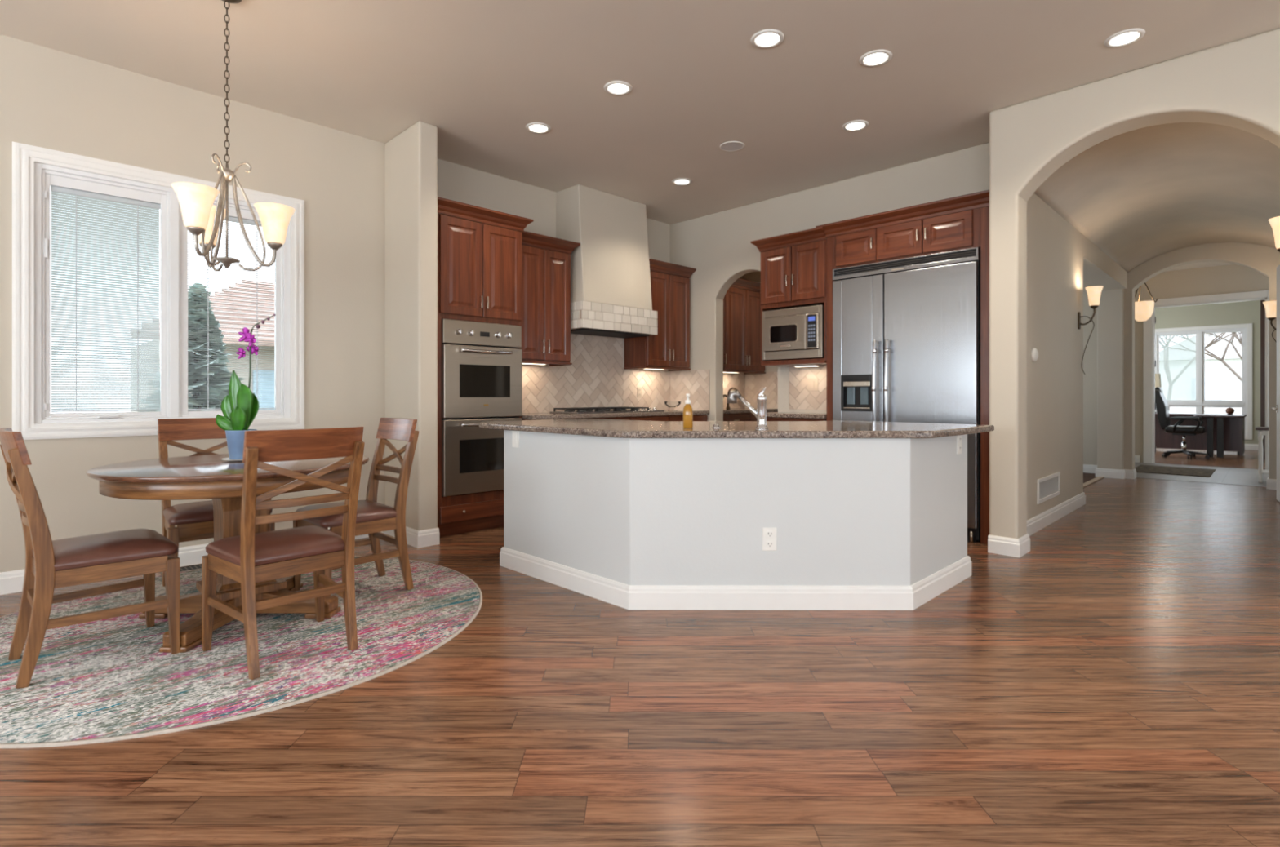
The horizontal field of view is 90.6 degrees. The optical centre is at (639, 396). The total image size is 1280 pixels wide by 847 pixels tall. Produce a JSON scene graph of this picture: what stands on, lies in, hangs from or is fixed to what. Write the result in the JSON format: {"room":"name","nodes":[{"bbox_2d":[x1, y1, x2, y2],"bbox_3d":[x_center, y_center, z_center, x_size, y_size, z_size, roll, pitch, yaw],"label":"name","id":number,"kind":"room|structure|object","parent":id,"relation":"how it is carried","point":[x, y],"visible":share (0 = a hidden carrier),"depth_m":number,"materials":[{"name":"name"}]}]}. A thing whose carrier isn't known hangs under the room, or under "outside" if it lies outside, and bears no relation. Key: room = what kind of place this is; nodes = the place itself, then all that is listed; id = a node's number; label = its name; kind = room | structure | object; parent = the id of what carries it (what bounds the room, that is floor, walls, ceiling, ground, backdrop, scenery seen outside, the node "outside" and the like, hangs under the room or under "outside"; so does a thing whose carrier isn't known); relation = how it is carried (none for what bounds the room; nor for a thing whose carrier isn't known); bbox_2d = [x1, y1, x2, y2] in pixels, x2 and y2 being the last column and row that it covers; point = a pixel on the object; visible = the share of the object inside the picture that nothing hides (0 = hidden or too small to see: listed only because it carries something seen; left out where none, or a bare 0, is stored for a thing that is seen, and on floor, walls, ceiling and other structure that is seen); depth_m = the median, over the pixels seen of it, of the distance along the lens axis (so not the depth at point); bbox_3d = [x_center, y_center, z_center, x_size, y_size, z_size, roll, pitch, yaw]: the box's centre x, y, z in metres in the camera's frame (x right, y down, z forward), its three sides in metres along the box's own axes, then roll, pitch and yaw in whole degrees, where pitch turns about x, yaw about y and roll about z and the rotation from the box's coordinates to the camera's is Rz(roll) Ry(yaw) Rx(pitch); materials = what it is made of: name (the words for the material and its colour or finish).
{"room":"open-plan kitchen","nodes":[
{"label":"open-plan kitchen","id":0,"kind":"room"},
{"bbox_2d":[0,34,744,572],"bbox_3d":[-2.616,-0.450,4.490,11.450,3.080,0.150,0,0,-45],"label":"wall","id":1,"kind":"structure","parent":0,"point":[51,99],"depth_m":4.17,"materials":[{"name":"paint"}]},
{"bbox_2d":[12,141,304,439],"bbox_3d":[-2.989,-0.583,4.078,1.496,1.654,0.146,0,0,-45],"label":"window","id":2,"kind":"structure","parent":1,"relation":"in","point":[39,174],"depth_m":3.86,"materials":[{"name":"white plastic"}]},
{"bbox_2d":[50,191,159,410],"bbox_3d":[-3.226,-0.554,3.840,0.504,1.274,0.009,0,0,-45],"label":"blind","id":3,"kind":"object","parent":2,"relation":"attached to","point":[94,381],"depth_m":3.83,"materials":[{"name":"white plastic"}]},
{"bbox_2d":[187,221,274,408],"bbox_3d":[-2.764,-0.554,4.302,0.503,1.264,0.015,0,0,-45],"label":"window pane","id":4,"kind":"object","parent":2,"relation":"attached to","point":[251,223],"depth_m":4.29,"materials":[{"name":"clear glass"}]},
{"bbox_2d":[0,526,439,595],"bbox_3d":[-3.971,1.030,2.592,6.450,0.120,0.618,0,0,-45],"label":"baseboard","id":5,"kind":"structure","parent":1,"relation":"attached to","point":[11,582],"depth_m":4.10,"materials":[{"name":"white wood"}]},
{"bbox_2d":[517,230,580,366],"bbox_3d":[-0.935,-0.854,5.782,0.688,1.132,0.396,0,0,-45],"label":"upper cabinet","id":6,"kind":"object","parent":1,"relation":"attached to","point":[546,273],"visible":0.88,"depth_m":5.66,"materials":[{"name":"brown wood"}]},
{"bbox_2d":[522,333,670,413],"bbox_3d":[-0.481,-0.265,6.513,2.350,0.850,0.010,0,0,-45],"label":"backsplash","id":7,"kind":"structure","parent":1,"relation":"attached to","point":[597,376],"depth_m":6.50,"materials":[{"name":"tile"}]},
{"bbox_2d":[555,184,657,338],"bbox_3d":[-0.334,-1.304,6.345,1.008,1.372,0.455,0,0,-45],"label":"range hood","id":8,"kind":"object","parent":1,"relation":"attached to","point":[611,291],"visible":0.85,"depth_m":6.13,"materials":[{"name":"paint"}]},
{"bbox_2d":[623,258,696,371],"bbox_3d":[0.233,-0.854,6.950,0.772,1.132,0.396,0,0,-45],"label":"upper cabinet","id":9,"kind":"object","parent":1,"relation":"attached to","point":[669,349],"visible":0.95,"depth_m":6.80,"materials":[{"name":"brown wood"}]},
{"bbox_2d":[723,372,744,408],"bbox_3d":[0.916,-0.075,7.909,1.320,0.470,0.010,0,0,-45],"label":"backsplash","id":10,"kind":"structure","parent":1,"relation":"attached to","point":[736,380],"depth_m":8.21,"materials":[{"name":"tile"}]},
{"bbox_2d":[723,278,765,374],"bbox_3d":[1.061,-0.854,7.778,1.396,1.132,0.396,0,0,-45],"label":"upper cabinet","id":11,"kind":"object","parent":1,"relation":"attached to","point":[742,300],"visible":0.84,"depth_m":7.76,"materials":[{"name":"brown wood"}]},
{"bbox_2d":[384,120,437,530],"bbox_3d":[-1.750,-0.450,4.826,0.150,3.080,0.600,0,0,-45],"label":"wall partition","id":12,"kind":"structure","parent":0,"point":[411,157],"depth_m":4.64,"materials":[{"name":"paint"}]},
{"bbox_2d":[0,448,1279,846],"bbox_3d":[3.783,1.147,5.975,22.600,0.125,12.900,0,0,-45],"label":"floor","id":13,"kind":"structure","parent":0,"point":[1114,682],"depth_m":2.08,"materials":[{"name":"brown wood"}]},
{"bbox_2d":[160,564,202,575],"bbox_3d":[-2.828,1.088,4.016,0.340,0.004,0.140,0,0,-45],"label":"floor vent","id":14,"kind":"object","parent":13,"relation":"in","point":[198,566],"visible":0.31,"depth_m":4.01,"materials":[{"name":"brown metal"}]},
{"bbox_2d":[0,556,482,748],"bbox_3d":[-1.970,1.085,3.118,2.320,0.009,2.320,0,0,-45],"label":"area rug","id":15,"kind":"object","parent":13,"relation":"on","point":[108,680],"visible":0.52,"depth_m":2.60,"materials":[{"name":"multicoloured fabric"}]},
{"bbox_2d":[0,427,179,688],"bbox_3d":[-2.292,0.608,2.634,0.492,0.953,0.536,0,0,42],"label":"dining chair","id":16,"kind":"object","parent":15,"relation":"on","point":[50,565],"visible":1,"depth_m":2.52,"materials":[{"name":"brown wood"}]},
{"bbox_2d":[31,528,178,571],"bbox_3d":[-2.256,0.630,2.674,0.481,0.070,0.426,0,0,42],"label":"seat cushion","id":17,"kind":"object","parent":16,"relation":"on","point":[135,546],"depth_m":2.56,"materials":[{"name":"brown leather"}]},
{"bbox_2d":[157,417,275,586],"bbox_3d":[-2.425,0.608,3.598,0.492,0.953,0.536,0,0,-45],"label":"dining chair","id":18,"kind":"object","parent":15,"relation":"on","point":[194,521],"visible":0.3,"depth_m":3.59,"materials":[{"name":"brown wood"}]},
{"bbox_2d":[163,500,272,524],"bbox_3d":[-2.386,0.630,3.560,0.481,0.070,0.426,0,0,-45],"label":"seat cushion","id":19,"kind":"object","parent":18,"relation":"on","point":[201,513],"depth_m":3.36,"materials":[{"name":"brown leather"}]},
{"bbox_2d":[85,453,368,653],"bbox_3d":[-1.968,0.704,3.130,1.160,0.755,1.160,0,0,-45],"label":"dining table","id":20,"kind":"object","parent":15,"relation":"on","point":[207,477],"visible":0.64,"depth_m":2.90,"materials":[{"name":"brown wood"}]},
{"bbox_2d":[221,457,242,462],"bbox_3d":[-2.012,0.320,3.197,0.168,0.013,0.168,0,0,-45],"label":"saucer","id":21,"kind":"object","parent":20,"relation":"on","point":[224,459],"visible":0.48,"depth_m":3.13,"materials":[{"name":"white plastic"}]},
{"bbox_2d":[215,314,275,459],"bbox_3d":[-1.978,-0.047,3.197,0.277,0.736,0.138,0,0,0],"label":"potted orchid","id":22,"kind":"object","parent":21,"relation":"on","point":[239,408],"visible":0.94,"depth_m":3.18,"materials":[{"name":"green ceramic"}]},
{"bbox_2d":[201,426,364,679],"bbox_3d":[-1.506,0.608,2.703,0.536,0.953,0.492,0,0,42],"label":"dining chair","id":23,"kind":"object","parent":15,"relation":"on","point":[248,558],"visible":1,"depth_m":2.58,"materials":[{"name":"brown wood"}]},
{"bbox_2d":[205,525,344,566],"bbox_3d":[-1.546,0.630,2.740,0.426,0.070,0.481,0,0,42],"label":"seat cushion","id":24,"kind":"object","parent":23,"relation":"on","point":[286,547],"depth_m":2.63,"materials":[{"name":"brown leather"}]},
{"bbox_2d":[293,417,418,595],"bbox_3d":[-1.571,0.608,3.535,0.492,0.953,0.536,0,0,45],"label":"dining chair","id":25,"kind":"object","parent":15,"relation":"on","point":[373,517],"visible":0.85,"depth_m":3.51,"materials":[{"name":"brown wood"}]},
{"bbox_2d":[295,500,396,528],"bbox_3d":[-1.609,0.630,3.496,0.481,0.070,0.426,0,0,45],"label":"seat cushion","id":26,"kind":"object","parent":25,"relation":"on","point":[369,513],"depth_m":3.40,"materials":[{"name":"brown leather"}]},
{"bbox_2d":[437,196,533,537],"bbox_3d":[-1.387,-0.203,5.240,0.868,2.585,0.508,0,0,-45],"label":"tall cabinet","id":27,"kind":"object","parent":13,"relation":"on","point":[480,264],"visible":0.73,"depth_m":5.03,"materials":[{"name":"brown wood"}]},
{"bbox_2d":[441,319,522,497],"bbox_3d":[-1.371,0.089,5.205,0.712,1.358,0.499,0,0,-45],"label":"double oven","id":28,"kind":"object","parent":27,"relation":"in","point":[482,362],"visible":0.84,"depth_m":5.01,"materials":[{"name":"silver metal"}]},
{"bbox_2d":[590,415,668,421],"bbox_3d":[-0.274,0.645,6.285,1.100,0.890,0.584,0,0,-45],"label":"base cabinet","id":29,"kind":"object","parent":13,"relation":"on","point":[642,418],"visible":0.15,"depth_m":6.25,"materials":[{"name":"brown wood"}]},
{"bbox_2d":[522,409,709,420],"bbox_3d":[-0.272,0.180,6.303,2.346,0.040,0.588,0,0,-45],"label":"countertop","id":30,"kind":"structure","parent":29,"relation":"on","point":[530,416],"depth_m":5.88,"materials":[{"name":"stone"}]},
{"bbox_2d":[549,407,664,413],"bbox_3d":[-0.304,0.137,6.300,1.160,0.046,0.420,0,0,-45],"label":"cooktop","id":31,"kind":"object","parent":30,"relation":"in","point":[582,410],"visible":1,"depth_m":6.07,"materials":[{"name":"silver metal"}]},
{"bbox_2d":[667,414,707,421],"bbox_3d":[0.339,0.645,6.898,0.625,0.890,0.584,0,0,-45],"label":"base cabinet","id":32,"kind":"object","parent":13,"relation":"on","point":[695,417],"visible":0.13,"depth_m":6.78,"materials":[{"name":"brown wood"}]},
{"bbox_2d":[499,430,971,610],"bbox_3d":[0.556,0.652,3.961,1.904,0.876,2.222,0,0,-45],"label":"kitchen island","id":33,"kind":"object","parent":13,"relation":"on","point":[861,524],"visible":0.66,"depth_m":3.25,"materials":[{"name":"paint"}]},
{"bbox_2d":[511,431,519,447],"bbox_3d":[-0.781,0.262,3.970,0.072,0.118,0.010,0,0,45],"label":"light switch","id":34,"kind":"object","parent":33,"relation":"attached to","point":[515,434],"visible":0.77,"depth_m":3.96,"materials":[{"name":"white plastic"}]},
{"bbox_2d":[478,418,994,438],"bbox_3d":[0.504,0.195,4.075,2.065,0.038,2.650,0,0,-45],"label":"island countertop","id":35,"kind":"structure","parent":33,"relation":"on","point":[620,428],"depth_m":3.52,"materials":[{"name":"stone"}]},
{"bbox_2d":[683,393,693,428],"bbox_3d":[0.265,0.081,3.506,0.056,0.190,0.056,0,0,-45],"label":"soap bottle","id":36,"kind":"object","parent":35,"relation":"on","point":[687,410],"visible":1,"depth_m":3.48,"materials":[{"name":"orange"}]},
{"bbox_2d":[727,387,768,429],"bbox_3d":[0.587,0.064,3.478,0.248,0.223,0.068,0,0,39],"label":"kitchen faucet","id":37,"kind":"object","parent":35,"relation":"on","point":[760,414],"visible":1,"depth_m":3.41,"materials":[{"name":"silver metal"}]},
{"bbox_2d":[762,528,777,551],"bbox_3d":[0.664,0.733,3.242,0.072,0.118,0.010,0,0,0],"label":"wall outlet","id":38,"kind":"object","parent":33,"relation":"attached to","point":[769,535],"visible":1,"depth_m":3.24,"materials":[{"name":"white plastic"}]},
{"bbox_2d":[956,435,961,454],"bbox_3d":[1.885,0.282,3.736,0.072,0.118,0.010,0,0,-45],"label":"wall outlet","id":39,"kind":"object","parent":33,"relation":"attached to","point":[958,437],"visible":0.87,"depth_m":3.72,"materials":[{"name":"white plastic"}]},
{"bbox_2d":[723,412,769,421],"bbox_3d":[1.133,0.645,7.692,1.280,0.890,0.584,0,0,-45],"label":"base cabinet","id":40,"kind":"object","parent":13,"relation":"on","point":[743,416],"visible":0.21,"depth_m":7.37,"materials":[{"name":"brown wood"}]},
{"bbox_2d":[723,408,777,413],"bbox_3d":[1.123,0.180,7.698,1.305,0.040,0.588,0,0,-45],"label":"countertop","id":41,"kind":"structure","parent":40,"relation":"on","point":[737,411],"depth_m":7.39,"materials":[{"name":"stone"}]},
{"bbox_2d":[766,417,826,421],"bbox_3d":[1.498,0.645,5.917,0.660,0.890,0.374,0,0,45],"label":"base cabinet","id":42,"kind":"object","parent":13,"relation":"on","point":[768,419],"visible":0.07,"depth_m":5.81,"materials":[{"name":"brown wood"}]},
{"bbox_2d":[766,412,826,418],"bbox_3d":[1.494,0.180,5.925,0.373,0.040,0.694,0,0,-45],"label":"countertop","id":43,"kind":"structure","parent":42,"relation":"on","point":[772,415],"depth_m":5.78,"materials":[{"name":"stone"}]},
{"bbox_2d":[815,190,989,544],"bbox_3d":[2.189,-0.203,5.214,1.418,2.585,0.406,0,0,45],"label":"tall cabinet","id":44,"kind":"object","parent":13,"relation":"on","point":[962,228],"visible":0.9,"depth_m":4.96,"materials":[{"name":"brown wood"}]},
{"bbox_2d":[832,247,980,542],"bbox_3d":[2.173,-0.005,5.176,1.165,2.190,0.466,0,0,45],"label":"refrigerator","id":45,"kind":"object","parent":13,"relation":"on","point":[906,332],"visible":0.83,"depth_m":4.99,"materials":[{"name":"silver metal"}]},
{"bbox_2d":[1155,386,1209,459],"bbox_3d":[9.609,0.465,11.251,0.700,1.250,0.762,0,0,-45],"label":"office chair","id":46,"kind":"object","parent":13,"relation":"on","point":[1162,406],"visible":0.97,"depth_m":11.21,"materials":[{"name":"black leather"}]},
{"bbox_2d":[1155,413,1246,457],"bbox_3d":[10.380,0.718,12.049,1.520,0.745,1.640,0,0,-45],"label":"office desk","id":47,"kind":"object","parent":13,"relation":"on","point":[1226,433],"visible":0.73,"depth_m":11.96,"materials":[{"name":"brown wood"}]},
{"bbox_2d":[1260,299,1265,459],"bbox_3d":[11.512,-0.385,11.399,1.600,2.950,0.480,0,0,-45],"label":"bookcase","id":48,"kind":"object","parent":13,"relation":"on","point":[1262,306],"visible":0.17,"depth_m":10.98,"materials":[{"name":"brown wood"}]},
{"bbox_2d":[0,0,1279,271],"bbox_3d":[3.783,-2.050,5.975,22.600,0.120,12.900,0,0,-45],"label":"ceiling","id":49,"kind":"structure","parent":0,"point":[479,72],"depth_m":3.81,"materials":[{"name":"paint"}]},
{"bbox_2d":[171,0,294,271],"bbox_3d":[-2.084,-1.308,3.158,0.489,1.364,0.537,0,0,33],"label":"chandelier","id":50,"kind":"object","parent":49,"relation":"hanging from","point":[204,220],"visible":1,"depth_m":3.13,"materials":[{"name":"brown metal"}]},
{"bbox_2d":[525,122,551,133],"bbox_3d":[-0.754,-1.986,4.698,0.184,0.008,0.184,0,0,-45],"label":"recessed light","id":51,"kind":"object","parent":49,"relation":"in","point":[534,127],"visible":1,"depth_m":4.69,"materials":[{"name":"beige"}]},
{"bbox_2d":[604,80,632,95],"bbox_3d":[-0.141,-1.986,4.089,0.184,0.008,0.184,0,0,-45],"label":"recessed light","id":52,"kind":"object","parent":49,"relation":"in","point":[615,87],"visible":1,"depth_m":4.08,"materials":[{"name":"beige"}]},
{"bbox_2d":[671,177,692,185],"bbox_3d":[0.389,-1.986,5.873,0.184,0.008,0.184,0,0,-45],"label":"recessed light","id":53,"kind":"object","parent":49,"relation":"in","point":[681,181],"visible":1,"depth_m":5.87,"materials":[{"name":"beige"}]},
{"bbox_2d":[720,141,744,151],"bbox_3d":[0.732,-1.986,5.040,0.196,0.007,0.196,0,0,-45],"label":"ceiling speaker","id":54,"kind":"object","parent":49,"relation":"attached to","point":[730,145],"visible":1,"depth_m":5.03,"materials":[{"name":"white plastic"}]},
{"bbox_2d":[751,29,784,48],"bbox_3d":[0.709,-1.986,3.526,0.184,0.008,0.184,0,0,-45],"label":"recessed light","id":55,"kind":"object","parent":49,"relation":"in","point":[766,38],"visible":1,"depth_m":3.52,"materials":[{"name":"white plastic"}]},
{"bbox_2d":[842,120,868,131],"bbox_3d":[1.583,-1.986,4.656,0.184,0.008,0.184,0,0,-45],"label":"recessed light","id":56,"kind":"object","parent":49,"relation":"in","point":[856,125],"visible":1,"depth_m":4.65,"materials":[{"name":"beige"}]},
{"bbox_2d":[858,49,892,66],"bbox_3d":[1.387,-1.986,3.729,0.184,0.008,0.184,0,0,-45],"label":"recessed light","id":57,"kind":"object","parent":49,"relation":"in","point":[875,58],"visible":1,"depth_m":3.73,"materials":[{"name":"beige"}]},
{"bbox_2d":[1103,28,1145,48],"bbox_3d":[2.689,-1.986,3.518,0.184,0.008,0.184,0,0,-45],"label":"recessed light","id":58,"kind":"object","parent":49,"relation":"in","point":[1126,37],"visible":1,"depth_m":3.51,"materials":[{"name":"beige"}]},
{"bbox_2d":[1134,282,1157,321],"bbox_3d":[7.397,-1.544,9.306,0.322,0.893,0.330,0,0,-45],"label":"pendant light","id":59,"kind":"object","parent":49,"relation":"hanging from","point":[1144,310],"visible":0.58,"depth_m":9.22,"materials":[{"name":"beige glass"}]},
{"bbox_2d":[744,271,777,372],"bbox_3d":[1.690,-0.450,7.241,1.470,3.080,2.050,0,0,-45],"label":"wall","id":60,"kind":"structure","parent":0,"point":[753,276],"depth_m":8.23,"materials":[{"name":"paint"}]},
{"bbox_2d":[744,371,777,408],"bbox_3d":[1.925,-0.075,7.826,0.010,0.470,1.544,0,0,-45],"label":"backsplash","id":61,"kind":"structure","parent":60,"relation":"attached to","point":[754,384],"depth_m":8.16,"materials":[{"name":"tile"}]},
{"bbox_2d":[670,142,989,421],"bbox_3d":[1.633,-0.450,6.159,0.140,3.080,3.600,0,0,-45],"label":"wall","id":62,"kind":"structure","parent":0,"point":[718,245],"depth_m":6.42,"materials":[{"name":"paint"}]},
{"bbox_2d":[670,369,710,410],"bbox_3d":[0.554,-0.065,7.133,0.010,0.450,0.584,0,0,-45],"label":"backsplash","id":63,"kind":"structure","parent":62,"relation":"attached to","point":[696,383],"depth_m":7.10,"materials":[{"name":"tile"}]},
{"bbox_2d":[750,226,826,366],"bbox_3d":[1.466,-0.886,5.937,0.754,1.188,0.406,0,0,45],"label":"upper cabinet","id":64,"kind":"object","parent":62,"relation":"attached to","point":[793,276],"visible":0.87,"depth_m":5.79,"materials":[{"name":"brown wood"}]},
{"bbox_2d":[761,304,824,360],"bbox_3d":[1.488,-0.575,5.909,0.628,0.470,0.340,0,0,45],"label":"microwave","id":65,"kind":"object","parent":64,"relation":"in","point":[793,333],"visible":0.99,"depth_m":5.77,"materials":[{"name":"silver metal"}]},
{"bbox_2d":[777,366,826,413],"bbox_3d":[1.624,-0.075,6.058,0.004,0.470,0.710,0,0,-45],"label":"trim","id":66,"kind":"structure","parent":62,"relation":"attached to","point":[783,371],"depth_m":6.25,"materials":[{"name":"stone"}]},
{"bbox_2d":[789,364,826,409],"bbox_3d":[1.626,-0.075,6.060,0.010,0.470,0.710,0,0,-45],"label":"backsplash","id":67,"kind":"structure","parent":62,"relation":"attached to","point":[800,398],"depth_m":6.08,"materials":[{"name":"tile"}]},
{"bbox_2d":[807,377,818,391],"bbox_3d":[1.643,-0.110,6.027,0.115,0.118,0.010,0,0,45],"label":"light switch","id":68,"kind":"object","parent":62,"relation":"attached to","point":[812,384],"visible":1,"depth_m":6.02,"materials":[{"name":"beige plastic"}]},
{"bbox_2d":[1026,193,1083,519],"bbox_3d":[3.543,-0.450,5.494,2.600,3.080,0.040,0,0,-45],"label":"wall","id":69,"kind":"structure","parent":0,"point":[1055,247],"depth_m":5.53,"materials":[{"name":"paint"}]},
{"bbox_2d":[1031,347,1038,361],"bbox_3d":[3.154,-0.330,5.056,0.112,0.112,0.031,0,0,-45],"label":"thermostat","id":70,"kind":"object","parent":69,"relation":"attached to","point":[1034,353],"visible":1,"depth_m":5.03,"materials":[{"name":"white plastic"}]},
{"bbox_2d":[1036,471,1060,504],"bbox_3d":[3.494,0.780,5.411,0.740,0.200,0.010,0,0,-45],"label":"air vent","id":71,"kind":"object","parent":69,"relation":"in","point":[1048,487],"visible":1,"depth_m":5.38,"materials":[{"name":"white metal"}]},
{"bbox_2d":[1026,492,1085,536],"bbox_3d":[3.485,1.030,5.565,2.618,0.120,0.258,0,0,-45],"label":"baseboard","id":72,"kind":"structure","parent":69,"relation":"attached to","point":[1046,518],"depth_m":5.49,"materials":[{"name":"white wood"}]},
{"bbox_2d":[1077,285,1102,374],"bbox_3d":[4.385,-0.635,6.165,0.144,0.846,0.202,0,0,-45],"label":"wall sconce","id":73,"kind":"object","parent":69,"relation":"attached to","point":[1094,293],"visible":1,"depth_m":6.13,"materials":[{"name":"beige glass"}]},
{"bbox_2d":[1083,235,1127,290],"bbox_3d":[5.335,-1.700,7.456,2.710,0.580,0.280,0,0,-45],"label":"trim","id":74,"kind":"structure","parent":69,"relation":"attached to","point":[1099,268],"depth_m":7.40,"materials":[{"name":"paint"}]},
{"bbox_2d":[1083,280,1097,465],"bbox_3d":[5.243,-0.450,8.934,6.150,3.080,1.980,0,0,-45],"label":"wall","id":75,"kind":"structure","parent":0,"point":[1090,357],"depth_m":8.93,"materials":[{"name":"paint"}]},
{"bbox_2d":[1083,455,1276,489],"bbox_3d":[6.466,1.030,9.128,2.816,0.120,3.198,0,0,12],"label":"baseboard","id":76,"kind":"structure","parent":75,"relation":"attached to","point":[1105,473],"depth_m":8.39,"materials":[{"name":"white wood"}]},
{"bbox_2d":[989,27,1279,539],"bbox_3d":[4.679,-0.450,2.350,0.240,3.080,6.107,0,0,-45],"label":"wall","id":77,"kind":"structure","parent":0,"point":[1236,84],"depth_m":4.22,"materials":[{"name":"paint"}]},
{"bbox_2d":[987,533,1030,557],"bbox_3d":[4.672,1.030,2.344,0.258,0.120,6.107,0,0,-45],"label":"baseboard","id":78,"kind":"structure","parent":77,"relation":"attached to","point":[1019,548],"depth_m":4.35,"materials":[{"name":"white wood"}]},
{"bbox_2d":[1033,122,1279,272],"bbox_3d":[5.074,-1.809,5.922,5.370,0.358,1.520,0,0,-45],"label":"vault","id":79,"kind":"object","parent":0,"point":[1141,195],"visible":0.67,"depth_m":5.55,"materials":[{"name":"paint"}]},
{"bbox_2d":[1097,242,1279,479],"bbox_3d":[7.552,-0.450,7.326,0.280,3.080,3.680,0,0,-45],"label":"wall","id":80,"kind":"structure","parent":0,"point":[1116,308],"depth_m":8.35,"materials":[{"name":"paint"}]},
{"bbox_2d":[1134,264,1268,462],"bbox_3d":[8.881,-0.450,9.730,0.120,3.080,5.400,0,0,-45],"label":"wall","id":81,"kind":"structure","parent":0,"point":[1231,278],"depth_m":9.98,"materials":[{"name":"paint"}]},
{"bbox_2d":[1142,289,1268,470],"bbox_3d":[8.796,-0.233,9.822,0.190,2.645,1.547,0,0,-45],"label":"trim","id":82,"kind":"structure","parent":81,"relation":"attached to","point":[1148,326],"depth_m":10.23,"materials":[{"name":"white paint"}]},
{"bbox_2d":[1134,462,1268,487],"bbox_3d":[8.535,1.088,8.266,2.440,0.004,3.620,0,0,-45],"label":"floor tile","id":83,"kind":"structure","parent":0,"point":[1228,476],"depth_m":8.50,"materials":[{"name":"grey tile"}]},
{"bbox_2d":[1134,465,1215,477],"bbox_3d":[7.722,1.081,9.185,1.190,0.010,0.870,0,0,-45],"label":"runner rug","id":84,"kind":"object","parent":83,"relation":"on","point":[1192,472],"visible":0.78,"depth_m":9.07,"materials":[{"name":"fabric"}]},
{"bbox_2d":[1255,426,1268,483],"bbox_3d":[8.057,0.741,7.838,0.420,0.690,0.630,0,0,-45],"label":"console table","id":85,"kind":"object","parent":83,"relation":"on","point":[1262,431],"visible":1,"depth_m":7.89,"materials":[{"name":"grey wood"}]},
{"bbox_2d":[1258,430,1268,474],"bbox_3d":[8.057,0.696,7.831,0.370,0.540,0.580,0,0,-45],"label":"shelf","id":86,"kind":"object","parent":85,"relation":"attached to","point":[1261,433],"depth_m":7.89,"materials":[{"name":"white wood"}]},
{"bbox_2d":[1155,300,1260,444],"bbox_3d":[11.650,-0.450,13.630,0.150,3.080,3.800,0,0,-45],"label":"wall","id":87,"kind":"structure","parent":0,"point":[1245,312],"depth_m":13.03,"materials":[{"name":"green paint"}]},
{"bbox_2d":[1155,323,1252,439],"bbox_3d":[11.553,-0.295,13.675,0.122,2.350,2.400,0,0,-45],"label":"window","id":88,"kind":"structure","parent":87,"relation":"in","point":[1200,403],"depth_m":13.39,"materials":[{"name":"white plastic"}]},
{"bbox_3d":[5.660,-0.450,5.335,5.370,3.080,0.140,0,0,-45],"label":"wall","id":89,"kind":"structure","parent":0,"visible":0},
{"bbox_2d":[1262,300,1276,342],"bbox_3d":[7.097,-0.635,7.045,0.144,0.846,0.247,0,0,-45],"label":"wall sconce","id":90,"kind":"object","parent":89,"relation":"attached to","point":[1270,307],"visible":0.84,"depth_m":7.06,"materials":[{"name":"white glass"}]},
{"bbox_2d":[1268,216,1279,252],"bbox_3d":[3.839,-0.635,3.741,0.144,0.846,0.182,0,0,-45],"label":"wall sconce","id":91,"kind":"object","parent":89,"relation":"attached to","point":[1274,222],"visible":1,"depth_m":3.76,"materials":[{"name":"beige glass"}]},
{"bbox_2d":[1271,264,1279,502],"bbox_3d":[6.340,-0.131,6.237,0.090,2.418,0.900,0,0,38],"label":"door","id":92,"kind":"structure","parent":89,"relation":"in","point":[1277,406],"depth_m":6.50,"materials":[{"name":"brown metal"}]},
{"label":"outside","id":93,"kind":"structure","parent":0,"visible":0},
{"bbox_3d":[0.000,1.840,21.213,90.000,0.300,90.000,0,0,-45],"label":"ground","id":94,"kind":"structure","parent":93,"visible":0},
{"bbox_2d":[138,282,244,412],"bbox_3d":[-5.251,0.174,7.517,1.848,3.032,1.804,0,0,-45],"label":"conifer tree","id":95,"kind":"object","parent":94,"relation":"on","point":[214,371],"visible":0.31,"depth_m":7.38,"materials":[{"name":"green plant"}]},
{"bbox_2d":[130,279,274,412],"bbox_3d":[-7.955,-0.910,20.541,14.200,5.200,7.700,0,0,-45],"label":"house","id":96,"kind":"structure","parent":94,"relation":"on","point":[261,402],"depth_m":15.11,"materials":[{"name":"paint"}]},
{"bbox_2d":[1159,333,1232,410],"bbox_3d":[23.254,-1.994,26.444,5.402,7.390,6.663,0,0,-30],"label":"bare tree","id":97,"kind":"object","parent":94,"relation":"on","point":[1212,342],"visible":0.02,"depth_m":25.95,"materials":[{"name":"brown plant"}]},
{"bbox_2d":[1159,332,1241,414],"bbox_3d":[31.113,-1.110,32.527,6.800,5.600,8.000,0,0,-45],"label":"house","id":98,"kind":"structure","parent":94,"relation":"on","point":[1220,384],"depth_m":30.97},
{"bbox_2d":[1159,332,1241,382],"bbox_3d":[19.261,-1.406,21.501,6.718,6.201,4.054,0,0,-21],"label":"bare tree","id":99,"kind":"object","parent":94,"relation":"on","point":[1235,335],"visible":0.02,"depth_m":20.65,"materials":[{"name":"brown plant"}]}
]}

